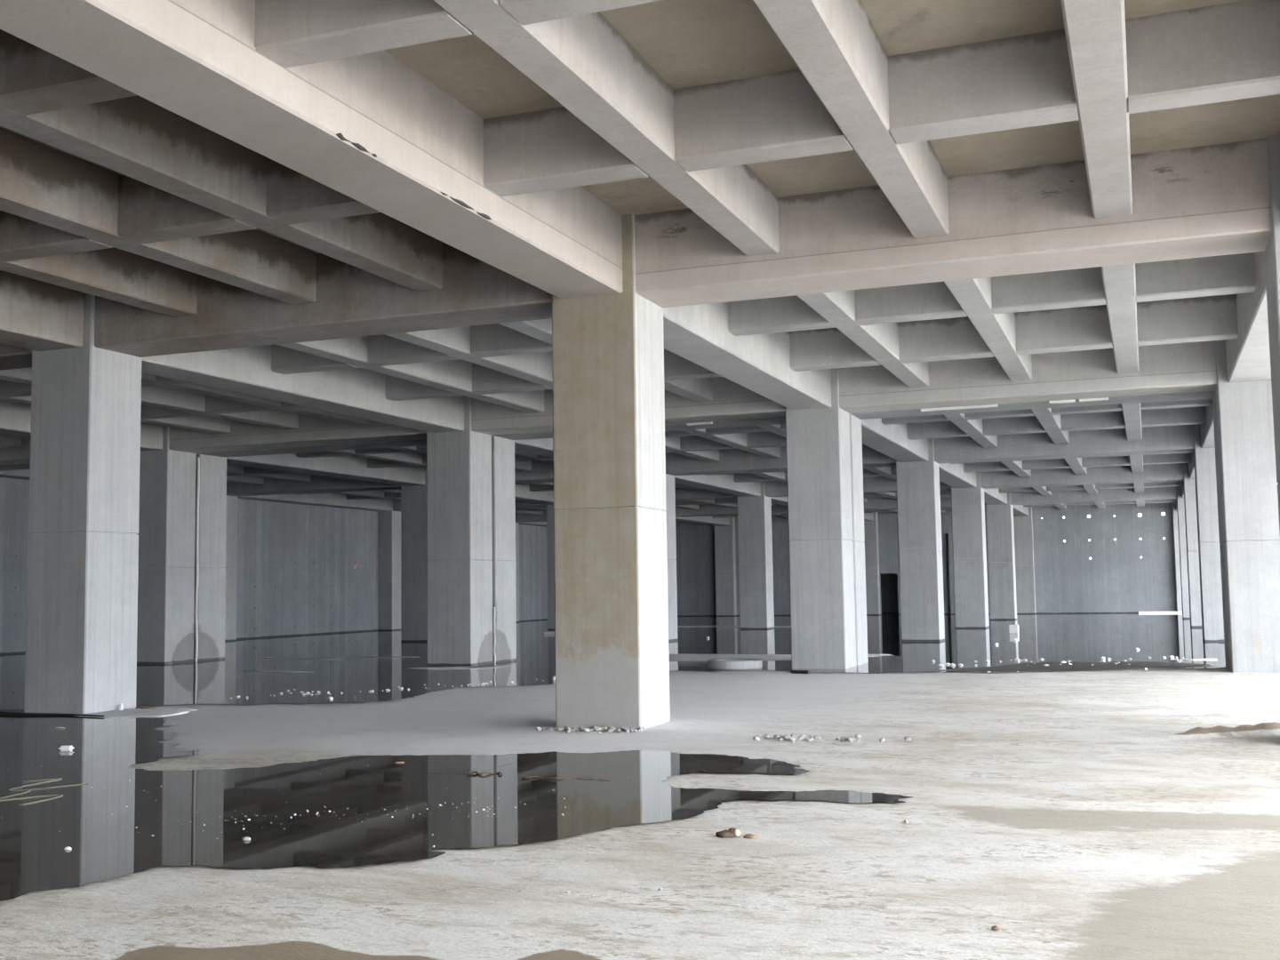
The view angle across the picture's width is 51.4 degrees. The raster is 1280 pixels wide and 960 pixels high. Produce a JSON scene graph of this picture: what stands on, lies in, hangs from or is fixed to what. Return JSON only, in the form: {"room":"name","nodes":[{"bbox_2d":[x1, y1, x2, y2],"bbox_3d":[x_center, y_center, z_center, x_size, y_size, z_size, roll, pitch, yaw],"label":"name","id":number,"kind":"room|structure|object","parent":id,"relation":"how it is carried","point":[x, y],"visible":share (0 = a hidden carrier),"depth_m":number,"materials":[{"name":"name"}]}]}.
{"room":"empty parking garage","nodes":[
{"label":"empty parking garage","id":0,"kind":"room"},
{"bbox_2d":[0,477,547,655],"bbox_3d":[-13.434,3.047,51.420,0.300,6.120,57.900,-3,-5,21],"label":"wall","id":1,"kind":"structure","parent":0,"point":[296,573],"depth_m":51.35,"materials":[{"name":"concrete"}]},
{"bbox_2d":[0,667,1279,959],"bbox_3d":[-0.893,3.943,28.863,39.000,0.124,90.900,-3,-5,21],"label":"floor","id":2,"kind":"structure","parent":0,"point":[1125,814],"depth_m":8.17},
{"bbox_2d":[0,712,103,717],"bbox_3d":[-8.493,3.209,18.265,2.958,0.070,0.147,-3,-5,22],"label":"hose","id":3,"kind":"object","parent":2,"relation":"on","point":[1,713],"visible":0.99,"depth_m":18.11,"materials":[{"name":"black rubber"}]},
{"bbox_2d":[24,292,141,713],"bbox_3d":[-7.926,0.271,19.013,1.070,6.040,1.020,-3,-5,21],"label":"column","id":4,"kind":"structure","parent":2,"relation":"on","point":[82,626],"depth_m":18.57,"materials":[{"name":"concrete"}]},
{"bbox_2d":[0,270,83,351],"bbox_3d":[-9.953,-2.663,14.044,0.806,0.942,10.100,-3,-5,21],"label":"girder","id":5,"kind":"object","parent":4,"relation":"attached to","point":[36,315],"visible":0.79,"depth_m":17.94,"materials":[{"name":"concrete"}]},
{"bbox_2d":[73,707,197,718],"bbox_3d":[-7.491,3.227,18.558,2.811,0.018,1.500,-3,-5,21],"label":"bank","id":6,"kind":"object","parent":2,"relation":"on","point":[157,712],"visible":0.8,"depth_m":18.14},
{"bbox_2d":[136,425,196,663],"bbox_3d":[-11.543,1.408,32.235,1.070,6.040,1.034,-3,-5,21],"label":"column","id":7,"kind":"structure","parent":2,"relation":"on","point":[167,476],"depth_m":31.78,"materials":[{"name":"concrete"}]},
{"bbox_2d":[193,454,199,661],"bbox_3d":[-11.264,1.915,32.722,0.864,5.060,0.140,-3,-5,21],"label":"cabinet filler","id":8,"kind":"object","parent":7,"relation":"attached to","point":[197,456],"visible":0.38,"depth_m":32.55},
{"bbox_2d":[194,457,199,661],"bbox_3d":[-10.826,1.934,32.542,0.082,4.983,0.094,-3,-5,21],"label":"drain pipe","id":9,"kind":"object","parent":7,"relation":"attached to","point":[197,459],"visible":1,"depth_m":32.54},
{"bbox_2d":[196,453,226,661],"bbox_3d":[-11.124,1.492,33.333,1.070,6.040,1.034,-3,-5,21],"label":"column","id":10,"kind":"structure","parent":2,"relation":"on","point":[212,493],"depth_m":33.07,"materials":[{"name":"concrete"}]},
{"bbox_2d":[224,495,237,640],"bbox_3d":[-14.723,2.638,46.674,0.680,6.040,1.020,-3,-5,21],"label":"column","id":11,"kind":"structure","parent":2,"relation":"on","point":[231,537],"depth_m":46.69,"materials":[{"name":"concrete"}]},
{"bbox_2d":[270,658,339,660],"bbox_3d":[-8.254,4.372,32.407,2.438,0.018,0.576,-4,-5,30],"label":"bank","id":12,"kind":"object","parent":2,"relation":"on","point":[270,659],"visible":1,"depth_m":32.34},
{"bbox_2d":[266,656,421,658],"bbox_3d":[-7.581,4.410,32.997,4.580,0.018,0.975,-2,-5,11],"label":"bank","id":13,"kind":"object","parent":2,"relation":"on","point":[267,657],"visible":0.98,"depth_m":32.80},
{"bbox_2d":[378,511,401,630],"bbox_3d":[-10.687,3.442,57.252,0.680,6.040,1.020,-3,-5,21],"label":"column","id":14,"kind":"structure","parent":2,"relation":"on","point":[389,522],"depth_m":56.80,"materials":[{"name":"concrete"}]},
{"bbox_2d":[400,467,427,641],"bbox_3d":[-7.130,2.288,43.804,1.070,6.040,1.020,-3,-5,21],"label":"column","id":15,"kind":"structure","parent":2,"relation":"on","point":[413,498],"depth_m":43.30,"materials":[{"name":"concrete"}]},
{"bbox_2d":[0,714,912,900],"bbox_3d":[-5.100,2.664,12.062,14.863,0.001,9.684,-3,-5,21],"label":"puddle","id":16,"kind":"object","parent":2,"relation":"on","point":[93,819],"visible":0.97,"depth_m":10.16,"materials":[{"name":"liquid"}]},
{"bbox_2d":[0,790,63,805],"bbox_3d":[-4.925,2.542,10.656,0.536,0.006,0.649,-3,-5,21],"label":"twine","id":17,"kind":"object","parent":16,"relation":"on","point":[29,790],"visible":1,"depth_m":10.65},
{"bbox_2d":[8,778,88,791],"bbox_3d":[-5.133,2.607,11.409,0.621,0.006,0.564,3,-6,-41],"label":"twine","id":18,"kind":"object","parent":16,"relation":"on","point":[48,779],"visible":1,"depth_m":11.33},
{"bbox_2d":[521,775,609,779],"bbox_3d":[-0.627,2.526,11.281,0.766,0.028,0.106,-2,-5,9],"label":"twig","id":19,"kind":"object","parent":16,"relation":"in","point":[531,775],"visible":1,"depth_m":11.29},
{"bbox_2d":[426,395,492,666],"bbox_3d":[-3.973,1.059,29.374,1.070,6.040,1.034,-3,-5,21],"label":"column","id":20,"kind":"structure","parent":2,"relation":"on","point":[459,463],"depth_m":28.90,"materials":[{"name":"concrete"}]},
{"bbox_2d":[491,436,494,663],"bbox_3d":[-3.697,1.567,29.862,0.858,5.060,0.140,-3,-5,21],"label":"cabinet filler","id":21,"kind":"object","parent":20,"relation":"attached to","point":[492,436],"visible":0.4,"depth_m":29.79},
{"bbox_2d":[493,607,495,663],"bbox_3d":[-3.228,3.444,29.529,0.056,1.256,0.068,-3,-5,21],"label":"drain pipe","id":22,"kind":"object","parent":20,"relation":"attached to","point":[494,638],"visible":1,"depth_m":29.52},
{"bbox_2d":[491,434,516,663],"bbox_3d":[-3.554,1.143,30.472,1.070,6.040,1.034,-3,-5,21],"label":"column","id":23,"kind":"structure","parent":2,"relation":"on","point":[503,451],"depth_m":30.18,"materials":[{"name":"concrete"}]},
{"bbox_2d":[514,522,519,622],"bbox_3d":[-6.680,4.241,67.755,0.680,6.040,1.020,-3,-5,21],"label":"column","id":24,"kind":"structure","parent":2,"relation":"on","point":[516,561],"depth_m":67.88,"materials":[{"name":"concrete"}]},
{"bbox_2d":[546,504,555,630],"bbox_3d":[-3.094,3.093,54.382,1.070,6.040,1.020,-3,-5,21],"label":"column","id":25,"kind":"structure","parent":2,"relation":"on","point":[550,509],"depth_m":54.00,"materials":[{"name":"concrete"}]},
{"bbox_2d":[552,214,670,729],"bbox_3d":[-0.356,-0.078,16.152,1.070,6.040,1.020,-3,-5,21],"label":"column","id":26,"kind":"structure","parent":2,"relation":"on","point":[612,607],"depth_m":15.67,"materials":[{"name":"beige concrete"}]},
{"bbox_2d":[0,0,623,299],"bbox_3d":[-2.375,-3.012,11.179,0.823,0.942,10.100,-3,-5,21],"label":"girder","id":27,"kind":"object","parent":26,"relation":"attached to","point":[369,128],"visible":0.92,"depth_m":10.56,"materials":[{"name":"concrete"}]},
{"bbox_2d":[0,612,1228,710],"bbox_3d":[2.273,5.277,45.361,33.294,0.001,57.725,-3,-5,21],"label":"water","id":28,"kind":"object","parent":2,"relation":"on","point":[1085,637],"visible":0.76,"depth_m":31.16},
{"bbox_2d":[407,665,508,669],"bbox_3d":[-3.777,3.934,27.886,2.346,0.018,0.928,0,-5,-8],"label":"bank","id":29,"kind":"object","parent":28,"relation":"on","point":[484,667],"visible":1,"depth_m":27.86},
{"bbox_2d":[677,661,706,663],"bbox_3d":[1.461,3.852,28.025,1.400,0.050,0.200,-3,-5,28],"label":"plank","id":30,"kind":"object","parent":28,"relation":"on","point":[678,662],"visible":0.44,"depth_m":28.11,"materials":[{"name":"wood"}]},
{"bbox_2d":[677,625,791,627],"bbox_3d":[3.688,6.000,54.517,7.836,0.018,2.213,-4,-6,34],"label":"pipe","id":31,"kind":"object","parent":28,"relation":"on","point":[677,626],"visible":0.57,"depth_m":54.46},
{"bbox_2d":[706,657,762,669],"bbox_3d":[1.886,3.663,26.482,1.100,0.184,1.100,-3,-5,21],"label":"ring","id":32,"kind":"object","parent":28,"relation":"on","point":[732,663],"visible":0.96,"depth_m":26.05,"materials":[{"name":"concrete"}]},
{"bbox_2d":[668,653,890,661],"bbox_3d":[2.187,4.053,30.443,7.030,0.018,3.580,-3,-5,21],"label":"bank","id":33,"kind":"object","parent":28,"relation":"on","point":[673,657],"visible":0.41,"depth_m":30.38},
{"bbox_2d":[1008,624,1018,632],"bbox_3d":[11.999,4.784,42.711,0.280,0.270,0.280,-3,-5,21],"label":"box","id":34,"kind":"object","parent":28,"relation":"on","point":[1012,628],"visible":1,"depth_m":42.58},
{"bbox_2d":[927,661,1213,671],"bbox_3d":[7.946,3.573,25.597,6.175,0.010,2.858,0,-5,-7],"label":"debris","id":35,"kind":"object","parent":28,"relation":"on","point":[1053,665],"visible":0.97,"depth_m":25.15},
{"bbox_2d":[664,473,677,641],"bbox_3d":[0.440,1.939,40.942,1.070,6.040,1.020,-3,-5,21],"label":"column","id":36,"kind":"structure","parent":2,"relation":"on","point":[670,492],"depth_m":40.78,"materials":[{"name":"concrete"}]},
{"bbox_2d":[715,827,757,839],"bbox_3d":[0.620,2.273,8.579,0.279,0.066,0.109,-3,-5,21],"label":"rubble","id":37,"kind":"object","parent":2,"relation":"on","point":[732,832],"visible":1,"depth_m":8.56,"materials":[{"name":"stone"}]},
{"bbox_2d":[737,481,774,629],"bbox_3d":[4.476,2.744,51.520,1.070,6.040,1.020,-3,-5,21],"label":"column","id":38,"kind":"structure","parent":2,"relation":"on","point":[756,610],"depth_m":51.04,"materials":[{"name":"concrete"}]},
{"bbox_2d":[771,496,787,506],"bbox_3d":[6.430,0.603,56.984,0.806,0.942,10.250,-3,-5,21],"label":"girder","id":39,"kind":"object","parent":38,"relation":"attached to","point":[780,500],"visible":0.12,"depth_m":54.59,"materials":[{"name":"grey concrete"}]},
{"bbox_2d":[785,368,856,669],"bbox_3d":[3.596,0.711,26.512,1.070,6.040,1.034,-3,-5,21],"label":"column","id":40,"kind":"structure","parent":2,"relation":"on","point":[820,504],"depth_m":26.02,"materials":[{"name":"concrete"}]},
{"bbox_2d":[849,413,868,665],"bbox_3d":[4.015,0.794,27.610,1.070,6.040,1.034,-3,-5,21],"label":"column","id":41,"kind":"structure","parent":2,"relation":"on","point":[855,423],"depth_m":27.28,"materials":[{"name":"concrete"}]},
{"bbox_2d":[896,438,944,641],"bbox_3d":[8.010,1.590,38.081,1.070,6.040,1.020,-3,-5,21],"label":"column","id":42,"kind":"structure","parent":2,"relation":"on","point":[918,493],"depth_m":37.59,"materials":[{"name":"concrete"}]},
{"bbox_2d":[951,472,989,628],"bbox_3d":[12.046,2.395,48.659,1.070,6.040,1.020,-3,-5,21],"label":"column","id":43,"kind":"structure","parent":2,"relation":"on","point":[967,504],"depth_m":48.16,"materials":[{"name":"concrete"}]},
{"bbox_2d":[985,492,1016,619],"bbox_3d":[16.053,3.194,59.162,1.070,6.040,1.020,-3,-5,21],"label":"column","id":44,"kind":"structure","parent":2,"relation":"on","point":[1000,529],"depth_m":58.66,"materials":[{"name":"concrete"}]},
{"bbox_2d":[1176,486,1190,618],"bbox_3d":[23.417,2.854,56.378,1.070,6.040,1.020,-3,-5,21],"label":"column","id":45,"kind":"structure","parent":2,"relation":"on","point":[1180,508],"depth_m":56.03,"materials":[{"name":"concrete"}]},
{"bbox_2d":[1183,463,1202,627],"bbox_3d":[19.410,2.056,45.875,1.070,6.040,1.020,-3,-5,21],"label":"column","id":46,"kind":"structure","parent":2,"relation":"on","point":[1188,484],"depth_m":45.52,"materials":[{"name":"concrete"}]},
{"bbox_2d":[1193,424,1224,641],"bbox_3d":[15.374,1.251,35.297,1.070,6.040,1.020,-3,-5,21],"label":"column","id":47,"kind":"structure","parent":2,"relation":"on","point":[1212,624],"depth_m":34.91,"materials":[{"name":"concrete"}]},
{"bbox_2d":[1212,391,1229,668],"bbox_3d":[11.379,0.455,24.826,1.070,6.040,1.034,-3,-5,21],"label":"column","id":48,"kind":"structure","parent":2,"relation":"on","point":[1221,542],"depth_m":24.87,"materials":[{"name":"concrete"}]},
{"bbox_2d":[1215,339,1279,672],"bbox_3d":[10.960,0.371,23.729,1.070,6.040,1.034,-3,-5,21],"label":"column","id":49,"kind":"structure","parent":2,"relation":"on","point":[1248,484],"depth_m":23.27,"materials":[{"name":"concrete"}]},
{"bbox_2d":[1264,135,1279,534],"bbox_3d":[7.008,-0.417,13.368,1.070,6.040,1.020,-3,-5,21],"label":"column","id":50,"kind":"structure","parent":2,"relation":"on","point":[1271,253],"depth_m":13.36,"materials":[{"name":"concrete"}]},
{"bbox_2d":[0,0,1279,447],"bbox_3d":[-7.867,-2.522,19.482,33.750,0.898,22.740,-3,-5,21],"label":"ceiling","id":51,"kind":"structure","parent":0,"point":[720,110],"depth_m":12.37,"materials":[{"name":"concrete"}]},
{"bbox_2d":[0,438,30,465],"bbox_3d":[-15.459,-0.951,33.939,7.250,0.942,0.970,-3,-5,21],"label":"cross beam","id":52,"kind":"structure","parent":51,"relation":"attached to","point":[20,455],"depth_m":33.53,"materials":[{"name":"grey concrete"}]},
{"bbox_2d":[0,343,31,370],"bbox_3d":[-11.742,-2.093,20.671,7.030,0.942,0.940,-3,-5,21],"label":"cross beam","id":53,"kind":"structure","parent":51,"relation":"attached to","point":[12,357],"depth_m":19.32,"materials":[{"name":"concrete"}]},
{"bbox_2d":[0,400,163,451],"bbox_3d":[-13.574,-1.526,27.255,0.806,0.942,10.110,-3,-5,21],"label":"girder","id":54,"kind":"object","parent":51,"relation":"attached to","point":[15,418],"visible":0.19,"depth_m":27.96,"materials":[{"name":"grey concrete"}]},
{"bbox_2d":[169,414,426,453],"bbox_3d":[-7.787,-1.305,31.039,7.030,0.942,0.970,-3,-5,21],"label":"cross beam","id":55,"kind":"structure","parent":51,"relation":"attached to","point":[312,431],"depth_m":30.75,"materials":[{"name":"grey concrete"}]},
{"bbox_2d":[141,344,463,432],"bbox_3d":[-6.001,-1.875,24.402,0.806,0.942,10.090,-3,-5,21],"label":"girder","id":56,"kind":"object","parent":51,"relation":"attached to","point":[359,392],"visible":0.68,"depth_m":23.85,"materials":[{"name":"grey concrete"}]},
{"bbox_2d":[94,241,551,357],"bbox_3d":[-4.173,-2.442,17.809,7.030,0.942,0.940,-3,-5,21],"label":"cross beam","id":57,"kind":"structure","parent":51,"relation":"attached to","point":[351,300],"depth_m":17.34,"materials":[{"name":"concrete"}]},
{"bbox_2d":[471,376,785,435],"bbox_3d":[-0.217,-1.653,28.177,7.030,0.942,0.970,-3,-5,21],"label":"cross beam","id":58,"kind":"structure","parent":51,"relation":"attached to","point":[732,401],"depth_m":27.33,"materials":[{"name":"grey concrete"}]},
{"bbox_2d":[663,302,831,409],"bbox_3d":[1.569,-2.224,21.541,0.806,0.942,10.090,-3,-5,21],"label":"girder","id":59,"kind":"object","parent":51,"relation":"attached to","point":[700,334],"visible":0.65,"depth_m":21.07,"materials":[{"name":"grey concrete"}]},
{"bbox_2d":[634,138,1271,307],"bbox_3d":[3.294,-2.786,14.986,6.810,0.941,0.940,-3,-5,21],"label":"cross beam","id":60,"kind":"structure","parent":51,"relation":"attached to","point":[1211,200],"depth_m":14.40,"materials":[{"name":"concrete"}]},
{"bbox_2d":[838,340,1217,413],"bbox_3d":[7.250,-1.997,25.355,6.810,0.942,0.970,-3,-5,21],"label":"cross beam","id":61,"kind":"structure","parent":51,"relation":"attached to","point":[1186,367],"depth_m":24.80,"materials":[{"name":"grey concrete"}]},
{"bbox_2d":[920,404,998,411],"bbox_3d":[6.294,-1.667,26.295,1.470,0.539,0.130,-3,-5,21],"label":"strip","id":62,"kind":"object","parent":61,"relation":"attached to","point":[987,405],"visible":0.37,"depth_m":26.23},
{"bbox_2d":[1049,399,1075,403],"bbox_3d":[8.116,-1.751,25.606,0.470,0.538,0.130,-3,-5,21],"label":"strip","id":63,"kind":"object","parent":61,"relation":"attached to","point":[1073,400],"visible":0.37,"depth_m":25.54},
{"bbox_2d":[1079,397,1108,401],"bbox_3d":[8.649,-1.776,25.405,0.530,0.536,0.130,-3,-5,21],"label":"strip","id":64,"kind":"object","parent":61,"relation":"attached to","point":[1102,398],"visible":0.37,"depth_m":25.34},
{"bbox_2d":[1225,251,1271,382],"bbox_3d":[8.972,-2.565,18.742,0.810,0.942,10.090,-3,-5,21],"label":"girder","id":65,"kind":"object","parent":51,"relation":"attached to","point":[1248,356],"visible":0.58,"depth_m":19.89,"materials":[{"name":"grey concrete"}]},
{"bbox_2d":[226,398,1212,518],"bbox_3d":[4.400,-0.077,51.635,33.750,0.898,45.960,-3,-5,21],"label":"ceiling","id":66,"kind":"structure","parent":0,"point":[983,428],"depth_m":36.47,"materials":[{"name":"grey concrete"}]},
{"bbox_2d":[0,469,29,479],"bbox_3d":[-16.734,-0.301,41.641,0.730,0.942,10.208,-3,-5,21],"label":"girder","id":67,"kind":"object","parent":66,"relation":"attached to","point":[20,474],"visible":0.06,"depth_m":38.02,"materials":[{"name":"grey concrete"}]},
{"bbox_2d":[0,463,30,471],"bbox_3d":[-15.061,-0.872,34.983,7.250,0.942,0.970,-3,-5,21],"label":"cross beam","id":68,"kind":"structure","parent":66,"relation":"attached to","point":[16,467],"depth_m":35.42,"materials":[{"name":"grey concrete"}]},
{"bbox_2d":[226,474,400,495],"bbox_3d":[-11.052,-0.072,45.491,7.250,0.942,0.920,-3,-5,21],"label":"cross beam","id":69,"kind":"structure","parent":66,"relation":"attached to","point":[317,484],"depth_m":45.20,"materials":[{"name":"grey concrete"}]},
{"bbox_2d":[200,439,426,457],"bbox_3d":[-7.388,-1.225,32.082,7.030,0.942,0.970,-3,-5,21],"label":"cross beam","id":70,"kind":"structure","parent":66,"relation":"attached to","point":[423,442],"depth_m":32.08,"materials":[{"name":"grey concrete"}]},
{"bbox_2d":[237,492,392,511],"bbox_3d":[-12.720,0.499,52.162,0.730,0.942,10.330,-3,-5,21],"label":"girder","id":71,"kind":"object","parent":66,"relation":"attached to","point":[323,500],"visible":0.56,"depth_m":52.52,"materials":[{"name":"grey concrete"}]},
{"bbox_2d":[226,453,425,486],"bbox_3d":[-9.175,-0.649,38.784,0.806,0.943,10.208,-3,-5,21],"label":"girder","id":72,"kind":"object","parent":66,"relation":"attached to","point":[350,467],"visible":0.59,"depth_m":38.89,"materials":[{"name":"grey concrete"}]},
{"bbox_2d":[392,499,546,511],"bbox_3d":[-7.016,0.732,56.068,7.250,0.942,0.920,-3,-5,21],"label":"cross beam","id":73,"kind":"structure","parent":66,"relation":"attached to","point":[396,504],"depth_m":55.02,"materials":[{"name":"grey concrete"}]},
{"bbox_2d":[515,510,546,522],"bbox_3d":[-3.009,1.531,66.572,7.250,0.942,0.920,-3,-5,21],"label":"cross beam","id":74,"kind":"structure","parent":66,"relation":"attached to","point":[519,517],"depth_m":67.06,"materials":[{"name":"grey concrete"}]},
{"bbox_2d":[514,459,553,483],"bbox_3d":[-3.380,-0.426,42.590,7.030,0.942,0.920,-3,-5,21],"label":"cross beam","id":75,"kind":"structure","parent":66,"relation":"attached to","point":[540,472],"depth_m":42.06,"materials":[{"name":"grey concrete"}]},
{"bbox_2d":[514,438,553,457],"bbox_3d":[-1.606,-0.999,35.922,0.806,0.941,10.208,-3,-5,21],"label":"girder","id":76,"kind":"object","parent":66,"relation":"attached to","point":[542,446],"visible":0.14,"depth_m":32.80,"materials":[{"name":"grey concrete"}]},
{"bbox_2d":[514,483,553,504],"bbox_3d":[-5.161,0.150,49.305,0.806,0.942,10.330,-3,-5,21],"label":"girder","id":77,"kind":"object","parent":66,"relation":"attached to","point":[523,493],"visible":0.24,"depth_m":51.14,"materials":[{"name":"grey concrete"}]},
{"bbox_2d":[495,416,785,439],"bbox_3d":[0.181,-1.574,29.221,7.030,0.942,0.970,-3,-5,21],"label":"cross beam","id":78,"kind":"structure","parent":66,"relation":"attached to","point":[771,420],"depth_m":28.75,"materials":[{"name":"grey concrete"}]},
{"bbox_2d":[675,515,729,526],"bbox_3d":[2.864,1.751,70.339,0.806,0.942,10.230,-3,-5,21],"label":"girder","id":79,"kind":"object","parent":66,"relation":"attached to","point":[708,520],"visible":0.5,"depth_m":71.36,"materials":[{"name":"grey concrete"}]},
{"bbox_2d":[674,488,737,501],"bbox_3d":[0.656,0.378,53.168,7.030,0.941,0.920,-3,-5,21],"label":"cross beam","id":80,"kind":"structure","parent":66,"relation":"attached to","point":[681,495],"depth_m":52.07,"materials":[{"name":"grey concrete"}]},
{"bbox_2d":[674,473,760,496],"bbox_3d":[2.408,-0.198,46.443,0.806,0.942,10.330,-3,-5,21],"label":"girder","id":81,"kind":"object","parent":66,"relation":"attached to","point":[724,484],"visible":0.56,"depth_m":46.81,"materials":[{"name":"grey concrete"}]},
{"bbox_2d":[675,504,788,517],"bbox_3d":[4.663,1.178,63.671,7.030,0.942,0.920,-3,-5,21],"label":"cross beam","id":82,"kind":"structure","parent":66,"relation":"attached to","point":[707,509],"depth_m":63.65,"materials":[{"name":"grey concrete"}]},
{"bbox_2d":[665,444,895,475],"bbox_3d":[4.190,-0.774,39.729,7.030,0.943,0.920,-3,-5,21],"label":"cross beam","id":83,"kind":"structure","parent":66,"relation":"attached to","point":[731,460],"depth_m":39.76,"materials":[{"name":"grey concrete"}]},
{"bbox_2d":[764,476,951,497],"bbox_3d":[8.226,0.030,50.306,7.030,0.943,0.920,-3,-5,21],"label":"cross beam","id":84,"kind":"structure","parent":66,"relation":"attached to","point":[871,484],"depth_m":49.69,"materials":[{"name":"grey concrete"}]},
{"bbox_2d":[861,418,928,462],"bbox_3d":[5.964,-1.347,33.061,0.806,0.942,10.208,-3,-5,21],"label":"girder","id":85,"kind":"object","parent":66,"relation":"attached to","point":[891,440],"visible":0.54,"depth_m":33.51,"materials":[{"name":"grey concrete"}]},
{"bbox_2d":[864,497,985,510],"bbox_3d":[12.233,0.829,60.810,7.030,0.942,0.920,-3,-5,21],"label":"cross beam","id":86,"kind":"structure","parent":66,"relation":"attached to","point":[873,503],"depth_m":60.74,"materials":[{"name":"grey concrete"}]},
{"bbox_2d":[938,463,976,487],"bbox_3d":[9.978,-0.547,43.582,0.806,0.942,10.330,-3,-5,21],"label":"girder","id":87,"kind":"object","parent":66,"relation":"attached to","point":[954,476],"visible":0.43,"depth_m":44.46,"materials":[{"name":"grey concrete"}]},
{"bbox_2d":[984,488,1007,504],"bbox_3d":[13.999,0.255,54.122,0.806,0.943,10.250,-3,-5,21],"label":"girder","id":88,"kind":"object","parent":66,"relation":"attached to","point":[991,496],"visible":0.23,"depth_m":55.42,"materials":[{"name":"grey concrete"}]},
{"bbox_2d":[1013,504,1028,516],"bbox_3d":[18.003,1.053,64.616,0.806,0.943,10.230,-3,-5,21],"label":"girder","id":89,"kind":"object","parent":66,"relation":"attached to","point":[1019,510],"visible":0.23,"depth_m":66.36,"materials":[{"name":"grey concrete"}]},
{"bbox_2d":[851,391,1214,419],"bbox_3d":[7.648,-1.918,26.398,6.810,0.942,0.970,-3,-5,21],"label":"cross beam","id":90,"kind":"structure","parent":66,"relation":"attached to","point":[1205,395],"depth_m":26.20,"materials":[{"name":"grey concrete"}]},
{"bbox_2d":[933,424,1194,463],"bbox_3d":[11.657,-1.119,36.906,6.810,0.942,0.920,-3,-5,21],"label":"cross beam","id":91,"kind":"structure","parent":66,"relation":"attached to","point":[1179,438],"depth_m":36.40,"materials":[{"name":"grey concrete"}]},
{"bbox_2d":[980,463,1183,488],"bbox_3d":[15.693,-0.314,47.484,6.810,0.943,0.920,-3,-5,21],"label":"cross beam","id":92,"kind":"structure","parent":66,"relation":"attached to","point":[1172,472],"depth_m":47.02,"materials":[{"name":"grey concrete"}]},
{"bbox_2d":[1010,486,1176,504],"bbox_3d":[19.700,0.485,57.987,6.810,0.943,0.920,-3,-5,21],"label":"cross beam","id":93,"kind":"structure","parent":66,"relation":"attached to","point":[1169,492],"depth_m":57.52,"materials":[{"name":"grey concrete"}]},
{"bbox_2d":[1188,452,1194,479],"bbox_3d":[17.381,-0.888,40.783,0.810,0.942,10.330,-3,-5,21],"label":"girder","id":94,"kind":"object","parent":66,"relation":"attached to","point":[1191,466],"visible":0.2,"depth_m":43.36,"materials":[{"name":"grey concrete"}]},
{"bbox_2d":[1200,405,1214,447],"bbox_3d":[13.367,-1.688,30.262,0.810,0.942,10.208,-3,-5,21],"label":"girder","id":95,"kind":"object","parent":66,"relation":"attached to","point":[1207,431],"visible":0.17,"depth_m":32.21,"materials":[{"name":"grey concrete"}]},
{"bbox_2d":[880,573,898,614],"bbox_3d":[14.090,6.137,73.609,4.000,2.650,3.130,-3,-5,21],"label":"doorway","id":96,"kind":"structure","parent":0,"point":[889,581],"depth_m":75.15,"materials":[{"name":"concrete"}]},
{"bbox_2d":[675,502,1176,615],"bbox_3d":[12.518,4.385,72.566,33.750,6.120,0.160,-3,-5,21],"label":"wall","id":97,"kind":"structure","parent":0,"point":[1116,580],"depth_m":68.83,"materials":[{"name":"concrete"}]},
{"bbox_2d":[714,517,736,615],"bbox_3d":[4.821,4.670,75.127,1.070,6.040,0.500,-3,-5,21],"label":"pilaster","id":98,"kind":"object","parent":97,"relation":"attached to","point":[724,535],"visible":0.91,"depth_m":74.86,"materials":[{"name":"concrete"}]},
{"bbox_2d":[864,512,880,615],"bbox_3d":[12.391,4.322,72.266,1.070,6.040,0.500,-3,-5,21],"label":"pilaster","id":99,"kind":"object","parent":97,"relation":"attached to","point":[870,527],"visible":0.48,"depth_m":71.94,"materials":[{"name":"concrete"}]},
{"bbox_2d":[945,533,951,614],"bbox_3d":[16.425,4.999,70.868,0.111,4.300,0.111,-5,-6,43],"label":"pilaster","id":100,"kind":"object","parent":97,"relation":"attached to","point":[947,534],"visible":1,"depth_m":70.83,"materials":[{"name":"black concrete"}]},
{"bbox_2d":[1013,506,1036,614],"bbox_3d":[19.960,3.973,69.404,1.070,6.040,0.500,-3,-5,21],"label":"pilaster","id":101,"kind":"object","parent":97,"relation":"attached to","point":[1023,525],"visible":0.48,"depth_m":69.12,"materials":[{"name":"concrete"}]},
{"bbox_2d":[1172,502,1182,612],"bbox_3d":[27.324,3.634,66.620,1.070,6.040,0.500,-3,-5,21],"label":"pilaster","id":102,"kind":"object","parent":97,"relation":"attached to","point":[1174,512],"visible":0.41,"depth_m":66.52,"materials":[{"name":"concrete"}]},
{"bbox_3d":[-1.170,1.680,72.071,8.750,0.898,11.580,-3,-5,21],"label":"ceiling","id":103,"kind":"structure","parent":0,"visible":0},
{"bbox_2d":[519,521,546,526],"bbox_3d":[-4.695,2.099,73.196,0.730,0.943,10.230,-3,-5,21],"label":"girder","id":104,"kind":"object","parent":103,"relation":"attached to","point":[538,524],"visible":0.16,"depth_m":70.54,"materials":[{"name":"grey concrete"}]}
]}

